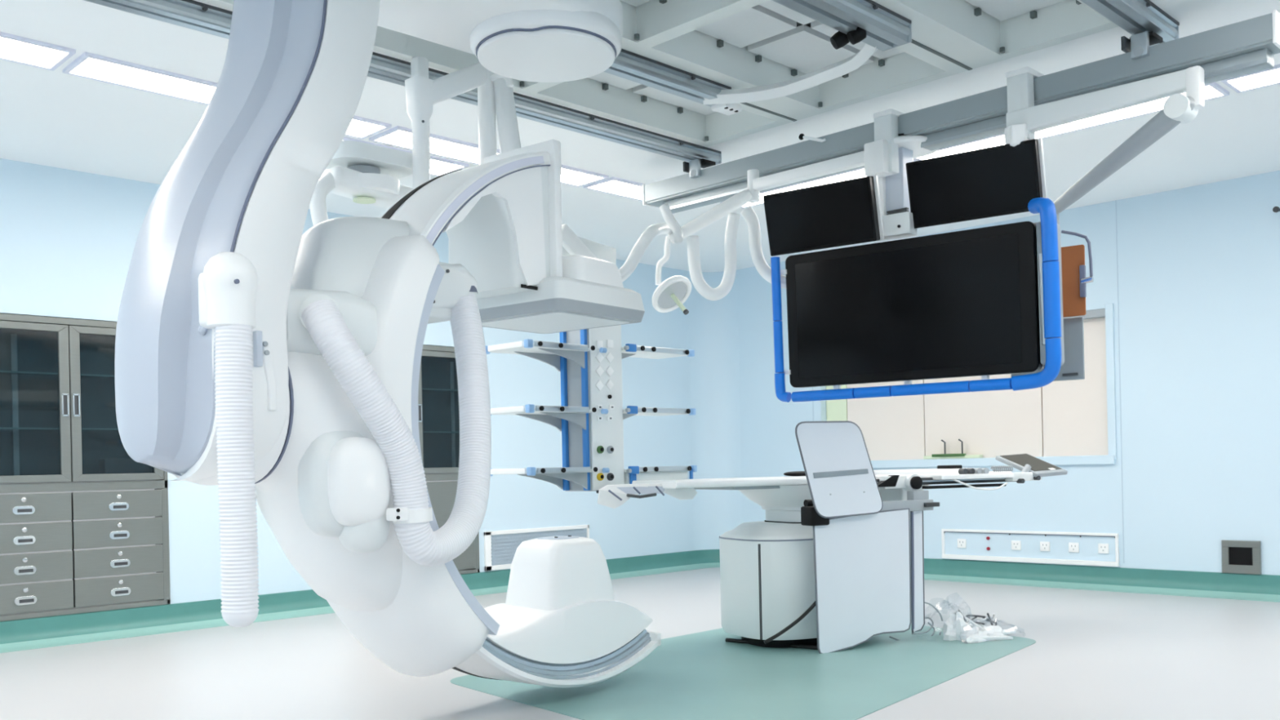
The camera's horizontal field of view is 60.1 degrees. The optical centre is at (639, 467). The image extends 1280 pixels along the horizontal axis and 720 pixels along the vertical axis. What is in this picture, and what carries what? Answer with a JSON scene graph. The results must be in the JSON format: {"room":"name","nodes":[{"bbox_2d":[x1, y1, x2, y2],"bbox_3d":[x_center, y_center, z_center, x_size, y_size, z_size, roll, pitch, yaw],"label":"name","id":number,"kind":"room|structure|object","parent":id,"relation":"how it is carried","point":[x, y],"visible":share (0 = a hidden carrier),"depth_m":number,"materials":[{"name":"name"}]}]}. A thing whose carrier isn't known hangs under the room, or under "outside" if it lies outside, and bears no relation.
{"room":"operating room","nodes":[
{"label":"operating room","id":0,"kind":"room"},
{"bbox_2d":[0,158,742,604],"bbox_3d":[-2.646,-0.558,7.666,0.550,3.230,10.150,-1,0,45],"label":"wall","id":1,"kind":"structure","parent":0,"point":[68,237],"depth_m":9.37,"materials":[{"name":"blue paint"}]},
{"bbox_2d":[0,313,170,621],"bbox_3d":[-3.583,-0.005,6.914,0.192,1.835,1.185,-1,0,45],"label":"storage cabinet","id":2,"kind":"object","parent":1,"relation":"attached to","point":[58,418],"visible":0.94,"depth_m":6.88,"materials":[{"name":"metal"}]},
{"bbox_2d":[0,370,115,378],"bbox_3d":[-3.601,-0.578,6.920,0.130,0.010,1.125,-1,0,45],"label":"glass shelf","id":3,"kind":"object","parent":2,"relation":"attached to","point":[3,374],"depth_m":6.87,"materials":[{"name":"clear glass"}]},
{"bbox_2d":[0,427,118,431],"bbox_3d":[-3.594,-0.238,6.920,0.130,0.010,1.125,-1,0,45],"label":"glass shelf","id":4,"kind":"object","parent":2,"relation":"attached to","point":[1,428],"depth_m":6.84,"materials":[{"name":"clear glass"}]},
{"bbox_2d":[98,457,149,474],"bbox_3d":[-3.343,0.012,7.166,0.110,0.140,0.280,-1,0,45],"label":"storage box","id":5,"kind":"object","parent":2,"relation":"in","point":[106,465],"visible":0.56,"depth_m":7.10,"materials":[{"name":"grey plastic"}]},
{"bbox_2d":[0,549,719,653],"bbox_3d":[-2.695,0.976,7.535,0.219,0.165,9.848,-1,0,45],"label":"baseboard","id":6,"kind":"structure","parent":1,"relation":"attached to","point":[73,624],"depth_m":7.35,"materials":[{"name":"teal plastic"}]},
{"bbox_2d":[417,345,479,574],"bbox_3d":[-1.805,-0.044,8.700,0.192,1.835,1.185,-1,0,45],"label":"storage cabinet","id":7,"kind":"object","parent":1,"relation":"attached to","point":[438,408],"visible":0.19,"depth_m":8.95,"materials":[{"name":"metal"}]},
{"bbox_2d":[422,388,458,392],"bbox_3d":[-1.824,-0.616,8.706,0.130,0.010,1.125,-1,0,45],"label":"glass shelf","id":8,"kind":"object","parent":7,"relation":"attached to","point":[424,390],"depth_m":8.93,"materials":[{"name":"clear glass"}]},
{"bbox_2d":[422,431,459,433],"bbox_3d":[-1.816,-0.276,8.706,0.130,0.010,1.125,-1,0,45],"label":"glass shelf","id":9,"kind":"object","parent":7,"relation":"attached to","point":[424,432],"depth_m":8.90,"materials":[{"name":"clear glass"}]},
{"bbox_2d":[484,524,589,571],"bbox_3d":[-0.869,0.685,9.516,0.024,0.324,1.160,-1,0,45],"label":"air vent","id":10,"kind":"object","parent":1,"relation":"in","point":[500,547],"visible":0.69,"depth_m":9.29,"materials":[{"name":"white metal"}]},
{"bbox_2d":[484,324,697,493],"label":"pendant","id":11,"kind":"object","parent":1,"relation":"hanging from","point":[588,415],"depth_m":6.06,"materials":[{"name":"grey plastic"}]},
{"bbox_2d":[489,343,590,355],"bbox_3d":[-0.544,-0.629,5.938,0.350,0.018,0.428,-1,0,45],"label":"shelf","id":12,"kind":"object","parent":11,"relation":"attached to","point":[511,348],"depth_m":5.85,"materials":[{"name":"white metal"}]},
{"bbox_2d":[490,408,591,415],"bbox_3d":[-0.536,-0.296,5.938,0.350,0.018,0.428,-1,0,45],"label":"shelf","id":13,"kind":"object","parent":11,"relation":"attached to","point":[517,411],"depth_m":5.83,"materials":[{"name":"white metal"}]},
{"bbox_2d":[595,365,604,376],"bbox_3d":[-0.220,-0.524,6.032,0.008,0.060,0.060,-1,0,45],"label":"power socket","id":14,"kind":"object","parent":11,"relation":"attached to","point":[599,370],"depth_m":6.03,"materials":[{"name":"white plastic"}]},
{"bbox_2d":[595,351,604,363],"bbox_3d":[-0.220,-0.598,6.033,0.008,0.060,0.060,-1,0,45],"label":"power socket","id":15,"kind":"object","parent":11,"relation":"attached to","point":[599,356],"depth_m":6.03,"materials":[{"name":"white plastic"}]},
{"bbox_2d":[595,380,604,391],"bbox_3d":[-0.220,-0.445,6.030,0.008,0.060,0.060,-1,0,45],"label":"power socket","id":16,"kind":"object","parent":11,"relation":"attached to","point":[599,384],"depth_m":6.03,"materials":[{"name":"white plastic"}]},
{"bbox_2d":[596,340,603,348],"bbox_3d":[-0.220,-0.668,6.035,0.008,0.044,0.044,-1,0,45],"label":"power socket","id":17,"kind":"object","parent":11,"relation":"attached to","point":[599,343],"depth_m":6.03,"materials":[{"name":"white plastic"}]},
{"bbox_2d":[596,472,604,480],"bbox_3d":[-0.214,0.052,6.018,0.018,0.042,0.042,-1,0,45],"label":"outlet","id":18,"kind":"object","parent":11,"relation":"attached to","point":[600,476],"depth_m":6.01,"materials":[{"name":"yellow plastic"}]},
{"bbox_2d":[596,445,604,453],"bbox_3d":[-0.214,-0.096,6.021,0.018,0.042,0.042,-1,0,45],"label":"outlet","id":19,"kind":"object","parent":11,"relation":"attached to","point":[600,449],"depth_m":6.01,"materials":[{"name":"green plastic"}]},
{"bbox_2d":[605,379,613,390],"bbox_3d":[-0.167,-0.454,6.084,0.008,0.060,0.060,-1,0,45],"label":"power socket","id":20,"kind":"object","parent":11,"relation":"attached to","point":[609,383],"depth_m":6.08,"materials":[{"name":"white plastic"}]},
{"bbox_2d":[605,365,613,376],"bbox_3d":[-0.167,-0.529,6.085,0.008,0.060,0.060,-1,0,45],"label":"power socket","id":21,"kind":"object","parent":11,"relation":"attached to","point":[609,369],"depth_m":6.08,"materials":[{"name":"white plastic"}]},
{"bbox_2d":[605,351,613,362],"bbox_3d":[-0.167,-0.604,6.087,0.008,0.060,0.060,-1,0,45],"label":"power socket","id":22,"kind":"object","parent":11,"relation":"attached to","point":[609,355],"depth_m":6.08,"materials":[{"name":"white plastic"}]},
{"bbox_2d":[606,339,613,347],"bbox_3d":[-0.165,-0.679,6.090,0.008,0.044,0.044,-1,0,45],"label":"power socket","id":23,"kind":"object","parent":11,"relation":"attached to","point":[609,342],"depth_m":6.08,"materials":[{"name":"white plastic"}]},
{"bbox_2d":[606,472,613,480],"bbox_3d":[-0.161,0.053,6.072,0.018,0.042,0.042,-1,0,45],"label":"outlet","id":24,"kind":"object","parent":11,"relation":"attached to","point":[610,476],"depth_m":6.06,"materials":[{"name":"black plastic"}]},
{"bbox_2d":[606,445,613,453],"bbox_3d":[-0.161,-0.097,6.075,0.018,0.042,0.042,-1,0,45],"label":"outlet","id":25,"kind":"object","parent":11,"relation":"attached to","point":[610,449],"depth_m":6.07,"materials":[{"name":"grey plastic"}]},
{"bbox_2d":[622,408,686,416],"bbox_3d":[0.014,-0.318,6.449,0.270,0.018,0.550,-1,0,45],"label":"shelf","id":26,"kind":"object","parent":11,"relation":"attached to","point":[651,412],"depth_m":6.38,"materials":[{"name":"white metal"}]},
{"bbox_2d":[621,346,688,359],"bbox_3d":[0.007,-0.664,6.449,0.270,0.018,0.550,-1,0,45],"label":"shelf","id":27,"kind":"object","parent":11,"relation":"attached to","point":[653,353],"depth_m":6.40,"materials":[{"name":"white metal"}]},
{"bbox_2d":[0,567,1279,719],"bbox_3d":[0.579,1.038,4.350,9.750,0.100,10.350,-1,0,45],"label":"floor","id":28,"kind":"structure","parent":0,"point":[1095,655],"depth_m":5.46,"materials":[{"name":"plastic"}]},
{"bbox_2d":[449,624,1035,719],"bbox_3d":[0.742,0.983,5.554,2.082,0.003,3.180,-1,0,45],"label":"floor mat","id":29,"kind":"object","parent":28,"relation":"on","point":[701,675],"visible":0.67,"depth_m":5.10,"materials":[{"name":"green rubber"}]},
{"bbox_2d":[724,637,817,649],"bbox_3d":[0.724,0.973,6.083,0.584,0.024,0.030,-1,0,36],"label":"cable","id":30,"kind":"object","parent":29,"relation":"on","point":[730,640],"visible":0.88,"depth_m":5.99,"materials":[{"name":"black rubber"}]},
{"bbox_2d":[597,421,1067,653],"bbox_3d":[1.107,0.370,6.299,3.033,1.232,0.832,-1,0,-28],"label":"table","id":31,"kind":"object","parent":29,"relation":"on","point":[839,533],"visible":1,"depth_m":5.92,"materials":[{"name":"white plastic"}]},
{"bbox_2d":[763,600,815,644],"bbox_3d":[0.788,0.809,5.779,0.319,0.208,0.031,-1,0,-20],"label":"cable","id":32,"kind":"object","parent":31,"relation":"attached to","point":[800,618],"visible":1,"depth_m":5.78,"materials":[{"name":"black rubber"}]},
{"bbox_2d":[888,622,935,639],"bbox_3d":[1.536,0.938,6.233,0.331,0.113,0.008,-1,0,-27],"label":"loose wire","id":33,"kind":"object","parent":29,"relation":"on","point":[933,633],"visible":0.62,"depth_m":6.29,"materials":[{"name":"grey plastic"}]},
{"bbox_2d":[911,617,933,634],"bbox_3d":[1.603,0.897,6.268,0.158,0.094,0.008,-1,0,-27],"label":"loose wire","id":34,"kind":"object","parent":29,"relation":"on","point":[930,628],"visible":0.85,"depth_m":6.28,"materials":[{"name":"grey plastic"}]},
{"bbox_2d":[942,609,1015,643],"bbox_3d":[1.865,0.828,6.237,0.497,0.260,0.610,-1,0,45],"label":"plastic bag","id":35,"kind":"object","parent":29,"relation":"on","point":[955,628],"visible":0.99,"depth_m":6.13,"materials":[{"name":"plastic"}]},
{"bbox_2d":[924,601,942,621],"bbox_3d":[1.655,0.819,6.295,0.179,0.129,0.008,-1,0,-27],"label":"loose wire","id":36,"kind":"object","parent":35,"relation":"in","point":[932,606],"visible":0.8,"depth_m":6.31,"materials":[{"name":"grey plastic"}]},
{"bbox_2d":[0,0,1279,271],"bbox_3d":[0.511,-2.082,4.350,9.350,0.280,9.950,-1,0,45],"label":"ceiling","id":37,"kind":"structure","parent":0,"point":[55,118],"depth_m":6.26,"materials":[{"name":"white paint"}]},
{"bbox_2d":[0,31,75,71],"bbox_3d":[-3.215,-1.853,4.494,0.300,0.016,1.630,-1,0,45],"label":"recessed light","id":38,"kind":"object","parent":37,"relation":"in","point":[13,48],"visible":1,"depth_m":4.96,"materials":[{"name":"white plastic"}]},
{"bbox_2d":[0,37,66,66],"bbox_3d":[-3.215,-1.856,4.494,0.256,0.010,1.586,-1,0,45],"label":"diffuser","id":39,"kind":"object","parent":38,"relation":"attached to","point":[24,51],"depth_m":4.96,"materials":[{"name":"white plastic"}]},
{"bbox_2d":[62,51,217,105],"bbox_3d":[-2.357,-1.872,5.325,0.344,0.016,0.709,-1,0,45],"label":"recessed light","id":40,"kind":"object","parent":37,"relation":"in","point":[85,64],"depth_m":5.31,"materials":[{"name":"white plastic"}]},
{"bbox_2d":[345,115,391,139],"bbox_3d":[-1.557,-1.889,6.129,0.343,0.016,0.252,-1,0,45],"label":"recessed light","id":41,"kind":"object","parent":37,"relation":"in","point":[360,127],"depth_m":6.14,"materials":[{"name":"white plastic"}]},
{"bbox_2d":[342,136,412,153],"bbox_3d":[-1.535,-1.890,6.471,0.061,0.016,0.466,-1,0,45],"label":"recessed light","id":42,"kind":"object","parent":37,"relation":"in","point":[344,138],"depth_m":6.47,"materials":[{"name":"white plastic"}]},
{"bbox_2d":[368,125,412,150],"bbox_3d":[-1.348,-1.893,6.338,0.343,0.016,0.315,-1,0,45],"label":"recessed light","id":43,"kind":"object","parent":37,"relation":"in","point":[397,136],"depth_m":6.34,"materials":[{"name":"white plastic"}]},
{"bbox_2d":[84,0,721,164],"bbox_3d":[-1.055,-1.873,5.322,0.132,0.070,4.312,-1,0,45],"label":"rail","id":44,"kind":"object","parent":37,"relation":"attached to","point":[189,14],"visible":0.6,"depth_m":5.67,"materials":[{"name":"metal"}]},
{"bbox_2d":[683,158,715,177],"bbox_3d":[0.361,-1.802,6.707,0.118,0.107,0.170,-1,0,45],"label":"clamp","id":45,"kind":"object","parent":44,"relation":"attached to","point":[693,167],"visible":1,"depth_m":6.66,"materials":[{"name":"white metal"}]},
{"bbox_2d":[642,9,1279,213],"bbox_3d":[1.351,-1.727,5.787,3.602,0.185,0.172,-1,0,45],"label":"beam","id":46,"kind":"structure","parent":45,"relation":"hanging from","point":[1250,46],"depth_m":5.37,"materials":[{"name":"white metal"}]},
{"bbox_2d":[652,108,904,315],"bbox_3d":[0.773,-1.347,6.076,1.507,0.946,0.362,-1,0,28],"label":"lamp","id":47,"kind":"object","parent":46,"relation":"hanging from","point":[880,157],"visible":0.97,"depth_m":6.13,"materials":[{"name":"metal"}]},
{"bbox_2d":[618,222,671,281],"bbox_3d":[0.040,-1.161,5.944,0.257,0.476,0.942,-1,0,29],"label":"hose","id":48,"kind":"object","parent":47,"relation":"attached to","point":[652,231],"visible":0.69,"depth_m":5.72,"materials":[{"name":"white plastic"}]},
{"bbox_2d":[659,203,683,243],"bbox_3d":[0.169,-1.293,5.864,0.153,0.221,0.068,-1,0,45],"label":"hose","id":49,"kind":"object","parent":48,"relation":"attached to","point":[666,212],"visible":1,"depth_m":5.84,"materials":[{"name":"white plastic"}]},
{"bbox_2d":[686,213,740,300],"bbox_3d":[0.400,-1.131,5.950,0.290,0.467,0.065,-1,0,0],"label":"hose","id":50,"kind":"object","parent":47,"relation":"hanging from","point":[709,293],"visible":1,"depth_m":5.92,"materials":[{"name":"white plastic"}]},
{"bbox_2d":[798,133,826,142],"bbox_3d":[0.940,-1.799,6.045,0.158,0.065,0.033,-1,0,31],"label":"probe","id":51,"kind":"object","parent":46,"relation":"attached to","point":[802,136],"visible":1,"depth_m":6.04,"materials":[{"name":"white plastic"}]},
{"bbox_2d":[1004,65,1204,225],"bbox_3d":[2.151,-1.375,5.087,0.954,0.983,0.576,-1,0,45],"label":"support arm","id":52,"kind":"object","parent":46,"relation":"hanging from","point":[1024,119],"visible":0.74,"depth_m":4.93,"materials":[{"name":"grey plastic"}]},
{"bbox_2d":[1061,244,1093,317],"bbox_3d":[2.057,-0.884,5.246,0.186,0.334,0.039,-1,0,45],"label":"clipboard","id":53,"kind":"object","parent":52,"relation":"hanging from","point":[1074,280],"visible":0.68,"depth_m":5.25,"materials":[{"name":"orange wood"}]},
{"bbox_2d":[1010,316,1084,381],"bbox_3d":[1.979,-0.567,5.385,0.345,0.298,0.028,-1,0,36],"label":"holder","id":54,"kind":"object","parent":53,"relation":"hanging from","point":[1073,367],"visible":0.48,"depth_m":5.31,"materials":[{"name":"silver metal"},{"name":"dark grey plastic"}]},
{"bbox_2d":[430,155,469,176],"bbox_3d":[-1.282,-1.895,6.942,0.367,0.016,0.311,-1,0,45],"label":"recessed light","id":55,"kind":"object","parent":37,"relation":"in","point":[440,166],"depth_m":6.95,"materials":[{"name":"white plastic"}]},
{"bbox_2d":[430,159,462,174],"bbox_3d":[-1.594,-1.891,6.661,0.276,0.010,1.106,-1,0,45],"label":"diffuser","id":56,"kind":"object","parent":55,"relation":"attached to","point":[438,166],"depth_m":6.96,"materials":[{"name":"white plastic"}]},
{"bbox_2d":[430,133,479,164],"bbox_3d":[-1.096,-1.899,6.591,0.343,0.016,0.581,-1,0,45],"label":"recessed light","id":57,"kind":"object","parent":37,"relation":"in","point":[440,145],"depth_m":6.60,"materials":[{"name":"white plastic"}]},
{"bbox_2d":[404,62,520,189],"bbox_3d":[-0.791,-1.470,5.118,0.219,0.888,0.595,-1,0,45],"label":"ceiling mount","id":58,"kind":"object","parent":37,"relation":"hanging from","point":[495,91],"depth_m":5.14,"materials":[{"name":"grey plastic"}]},
{"bbox_2d":[560,164,608,186],"bbox_3d":[-0.451,-1.913,7.240,0.343,0.016,0.437,-1,0,45],"label":"recessed light","id":59,"kind":"object","parent":37,"relation":"in","point":[571,175],"depth_m":7.28,"materials":[{"name":"white plastic"}]},
{"bbox_2d":[582,177,643,200],"bbox_3d":[0.076,-1.924,7.800,0.300,0.016,1.020,-1,0,45],"label":"recessed light","id":60,"kind":"object","parent":37,"relation":"in","point":[612,185],"visible":0.49,"depth_m":7.58,"materials":[{"name":"white plastic"}]},
{"bbox_2d":[589,180,642,199],"bbox_3d":[0.076,-1.927,7.800,0.256,0.010,0.976,-1,0,45],"label":"diffuser","id":61,"kind":"object","parent":60,"relation":"attached to","point":[626,188],"depth_m":7.59,"materials":[{"name":"white plastic"}]},
{"bbox_2d":[198,0,1119,146],"bbox_3d":[-0.188,-2.064,4.320,2.500,0.284,4.200,-1,0,45],"label":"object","id":62,"kind":"structure","parent":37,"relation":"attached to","point":[735,44],"depth_m":5.34,"materials":[{"name":"paint"}]},
{"bbox_2d":[309,140,413,226],"label":"pendant","id":63,"kind":"object","parent":62,"relation":"hanging from","point":[364,173],"depth_m":4.88,"materials":[{"name":"grey plastic"}]},
{"bbox_2d":[604,48,731,106],"bbox_3d":[-0.795,-1.878,4.471,0.142,0.070,3.472,-1,0,45],"label":"rail","id":64,"kind":"object","parent":62,"relation":"attached to","point":[628,65],"visible":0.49,"depth_m":5.35,"materials":[{"name":"metal"}]},
{"bbox_2d":[115,0,661,687],"bbox_3d":[-0.743,-0.478,4.299,0.825,2.868,2.412,-1,0,38],"label":"scanner","id":65,"kind":"object","parent":64,"relation":"hanging from","point":[269,362],"visible":1,"depth_m":3.79,"materials":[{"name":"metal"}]},
{"bbox_2d":[253,330,262,366],"bbox_3d":[-1.182,-0.366,3.418,0.024,0.110,0.022,-1,0,38],"label":"switch","id":66,"kind":"object","parent":65,"relation":"attached to","point":[257,335],"depth_m":3.41,"materials":[{"name":"white plastic"}]},
{"bbox_2d":[711,102,742,115],"bbox_3d":[0.449,-1.864,5.736,0.100,0.042,0.140,-1,0,45],"label":"plug","id":67,"kind":"object","parent":64,"relation":"attached to","point":[727,109],"visible":0.91,"depth_m":5.71,"materials":[{"name":"white plastic"}]},
{"bbox_2d":[702,43,877,104],"bbox_3d":[0.750,-1.886,5.320,1.090,0.093,0.260,-1,0,45],"label":"duct","id":68,"kind":"object","parent":62,"relation":"attached to","point":[846,66],"visible":0.8,"depth_m":5.41,"materials":[{"name":"white plastic"}]},
{"bbox_2d":[772,0,911,51],"bbox_3d":[-0.058,-1.884,3.695,0.162,0.090,3.412,-1,0,45],"label":"rail","id":69,"kind":"object","parent":62,"relation":"attached to","point":[886,29],"visible":1,"depth_m":4.64,"materials":[{"name":"metal"}]},
{"bbox_2d":[830,31,848,49],"bbox_3d":[0.864,-1.880,4.785,0.083,0.140,0.065,-1,0,0],"label":"spotlight","id":70,"kind":"object","parent":69,"relation":"attached to","point":[839,39],"visible":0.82,"depth_m":4.76,"materials":[{"name":"black plastic"}]},
{"bbox_2d":[846,26,866,44],"bbox_3d":[0.927,-1.881,4.735,0.083,0.140,0.065,-1,0,0],"label":"spotlight","id":71,"kind":"object","parent":69,"relation":"attached to","point":[854,37],"visible":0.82,"depth_m":4.71,"materials":[{"name":"black plastic"}]},
{"bbox_2d":[720,160,915,208],"bbox_3d":[1.218,-1.949,7.615,1.520,0.016,0.270,-1,0,45],"label":"recessed light","id":72,"kind":"object","parent":37,"relation":"in","point":[860,172],"visible":0.24,"depth_m":7.55,"materials":[{"name":"white plastic"}]},
{"bbox_2d":[742,168,865,206],"bbox_3d":[1.218,-1.952,7.615,1.476,0.010,0.226,-1,0,45],"label":"diffuser","id":73,"kind":"object","parent":72,"relation":"attached to","point":[856,173],"depth_m":7.55,"materials":[{"name":"white plastic"}]},
{"bbox_2d":[913,133,1005,160],"bbox_3d":[1.985,-1.965,6.796,0.640,0.016,0.223,-1,0,45],"label":"recessed light","id":74,"kind":"object","parent":37,"relation":"in","point":[997,140],"depth_m":6.77,"materials":[{"name":"white plastic"}]},
{"bbox_2d":[1035,97,1168,138],"bbox_3d":[2.605,-1.978,6.271,0.817,0.016,0.218,-1,0,45],"label":"recessed light","id":75,"kind":"object","parent":37,"relation":"in","point":[1155,106],"depth_m":6.27,"materials":[{"name":"white plastic"}]},
{"bbox_2d":[1080,0,1179,46],"bbox_3d":[0.840,-1.913,3.449,0.142,0.070,4.332,-1,0,45],"label":"rail","id":76,"kind":"object","parent":37,"relation":"attached to","point":[1134,16],"visible":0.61,"depth_m":4.72,"materials":[{"name":"metal"}]},
{"bbox_2d":[1120,31,1163,59],"bbox_3d":[2.210,-1.841,4.866,0.118,0.107,0.170,-1,0,45],"label":"clamp","id":77,"kind":"object","parent":76,"relation":"attached to","point":[1138,45],"visible":1,"depth_m":4.82,"materials":[{"name":"white metal"}]},
{"bbox_2d":[1204,82,1229,101],"bbox_3d":[3.003,-1.987,5.826,0.137,0.016,0.286,-1,0,45],"label":"recessed light","id":78,"kind":"object","parent":37,"relation":"in","point":[1214,90],"depth_m":5.85,"materials":[{"name":"white plastic"}]},
{"bbox_2d":[1221,63,1279,93],"bbox_3d":[3.645,-2.001,5.198,1.610,0.016,0.270,-1,0,45],"label":"recessed light","id":79,"kind":"object","parent":37,"relation":"in","point":[1263,78],"visible":0.79,"depth_m":5.68,"materials":[{"name":"white plastic"}]},
{"bbox_2d":[1228,68,1279,89],"bbox_3d":[3.644,-2.004,5.198,1.566,0.010,0.226,-1,0,45],"label":"diffuser","id":80,"kind":"object","parent":79,"relation":"attached to","point":[1263,78],"depth_m":5.68,"materials":[{"name":"white plastic"}]},
{"bbox_2d":[763,133,1064,402],"bbox_3d":[1.431,-1.054,5.609,1.479,1.414,0.646,-1,0,35],"label":"monitor","id":81,"kind":"object","parent":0,"point":[984,302],"visible":0.94,"depth_m":5.41,"materials":[{"name":"black plastic"},{"name":"blue rubber"},{"name":"silver metal"}]},
{"bbox_2d":[740,206,786,288],"bbox_3d":[0.695,-1.174,5.931,0.316,0.477,0.090,-1,0,28],"label":"hose","id":82,"kind":"object","parent":81,"relation":"attached to","point":[749,215],"visible":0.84,"depth_m":5.95,"materials":[{"name":"white plastic"}]},
{"bbox_2d":[1061,230,1093,276],"bbox_3d":[2.064,-1.012,5.224,0.139,0.236,0.014,-1,0,36],"label":"wire hook","id":83,"kind":"object","parent":81,"relation":"hanging from","point":[1085,237],"visible":1,"depth_m":5.19,"materials":[{"name":"silver metal"}]},
{"bbox_2d":[737,170,1279,575],"bbox_3d":[4.239,-0.706,7.816,9.000,3.230,0.180,-1,0,45],"label":"wall","id":84,"kind":"structure","parent":0,"point":[1199,265],"depth_m":8.09,"materials":[{"name":"blue paint"}]},
{"bbox_2d":[812,386,813,421],"bbox_3d":[1.611,-0.600,10.305,0.008,2.730,0.003,-1,0,45],"label":"trim","id":85,"kind":"structure","parent":84,"relation":"attached to","point":[812,387],"depth_m":10.30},
{"bbox_2d":[826,302,1116,468],"bbox_3d":[2.649,-0.610,9.346,2.745,1.215,0.158,-1,0,45],"label":"window","id":86,"kind":"structure","parent":84,"relation":"in","point":[1062,422],"depth_m":9.06,"materials":[{"name":"beige glass"}]},
{"bbox_2d":[923,439,982,459],"bbox_3d":[2.634,-0.155,9.331,0.520,0.165,0.085,-1,0,45],"label":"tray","id":87,"kind":"object","parent":86,"relation":"on","point":[962,455],"visible":1,"depth_m":9.29,"materials":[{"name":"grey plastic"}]},
{"bbox_2d":[923,454,982,459],"bbox_3d":[2.640,-0.087,9.336,0.520,0.028,0.070,-1,0,45],"label":"tray","id":88,"kind":"object","parent":87,"relation":"on","point":[933,456],"depth_m":9.30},
{"bbox_2d":[717,549,1279,602],"bbox_3d":[4.044,0.831,7.762,9.248,0.165,0.219,-1,0,45],"label":"baseboard","id":89,"kind":"structure","parent":84,"relation":"attached to","point":[1153,578],"depth_m":8.35,"materials":[{"name":"teal plastic"}]},
{"bbox_2d":[941,528,1119,566],"bbox_3d":[3.083,0.636,8.849,1.473,0.250,0.028,-1,0,45],"label":"panel","id":90,"kind":"object","parent":84,"relation":"attached to","point":[1087,548],"visible":1,"depth_m":8.81,"materials":[{"name":"grey plastic"}]},
{"bbox_2d":[957,538,966,547],"bbox_3d":[2.691,0.637,9.245,0.080,0.076,0.012,-1,0,45],"label":"socket","id":91,"kind":"object","parent":90,"relation":"attached to","point":[962,543],"depth_m":9.24,"materials":[{"name":"grey plastic"}]},
{"bbox_2d":[1011,540,1021,550],"bbox_3d":[3.031,0.630,8.906,0.080,0.076,0.012,-1,0,45],"label":"socket","id":92,"kind":"object","parent":90,"relation":"attached to","point":[1015,544],"depth_m":8.90,"materials":[{"name":"grey plastic"}]},
{"bbox_2d":[1040,541,1049,551],"bbox_3d":[3.201,0.626,8.737,0.080,0.076,0.012,-1,0,45],"label":"socket","id":93,"kind":"object","parent":90,"relation":"attached to","point":[1044,545],"depth_m":8.73,"materials":[{"name":"grey plastic"}]},
{"bbox_2d":[1068,542,1079,552],"bbox_3d":[3.365,0.623,8.574,0.080,0.076,0.012,-1,0,45],"label":"socket","id":94,"kind":"object","parent":90,"relation":"attached to","point":[1073,547],"depth_m":8.57,"materials":[{"name":"grey plastic"}]},
{"bbox_2d":[1097,543,1109,553],"bbox_3d":[3.527,0.619,8.412,0.080,0.076,0.012,-1,0,45],"label":"socket","id":95,"kind":"object","parent":90,"relation":"attached to","point":[1102,548],"depth_m":8.41,"materials":[{"name":"grey plastic"}]},
{"bbox_2d":[1115,200,1124,563],"bbox_3d":[3.609,-0.643,8.315,0.008,2.730,0.003,-1,0,45],"label":"trim","id":96,"kind":"structure","parent":84,"relation":"attached to","point":[1115,200],"depth_m":8.31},
{"bbox_2d":[1221,540,1261,574],"bbox_3d":[4.208,0.628,7.732,0.252,0.231,0.024,-1,0,45],"label":"wall outlet","id":97,"kind":"object","parent":84,"relation":"attached to","point":[1239,557],"visible":1,"depth_m":7.72,"materials":[{"name":"metal"}]},
{"bbox_2d":[1272,206,1279,212],"bbox_3d":[4.342,-1.754,7.530,0.050,0.040,0.040,-1,0,-34],"label":"wall hook","id":98,"kind":"object","parent":84,"relation":"attached to","point":[1276,209],"visible":1,"depth_m":7.51,"materials":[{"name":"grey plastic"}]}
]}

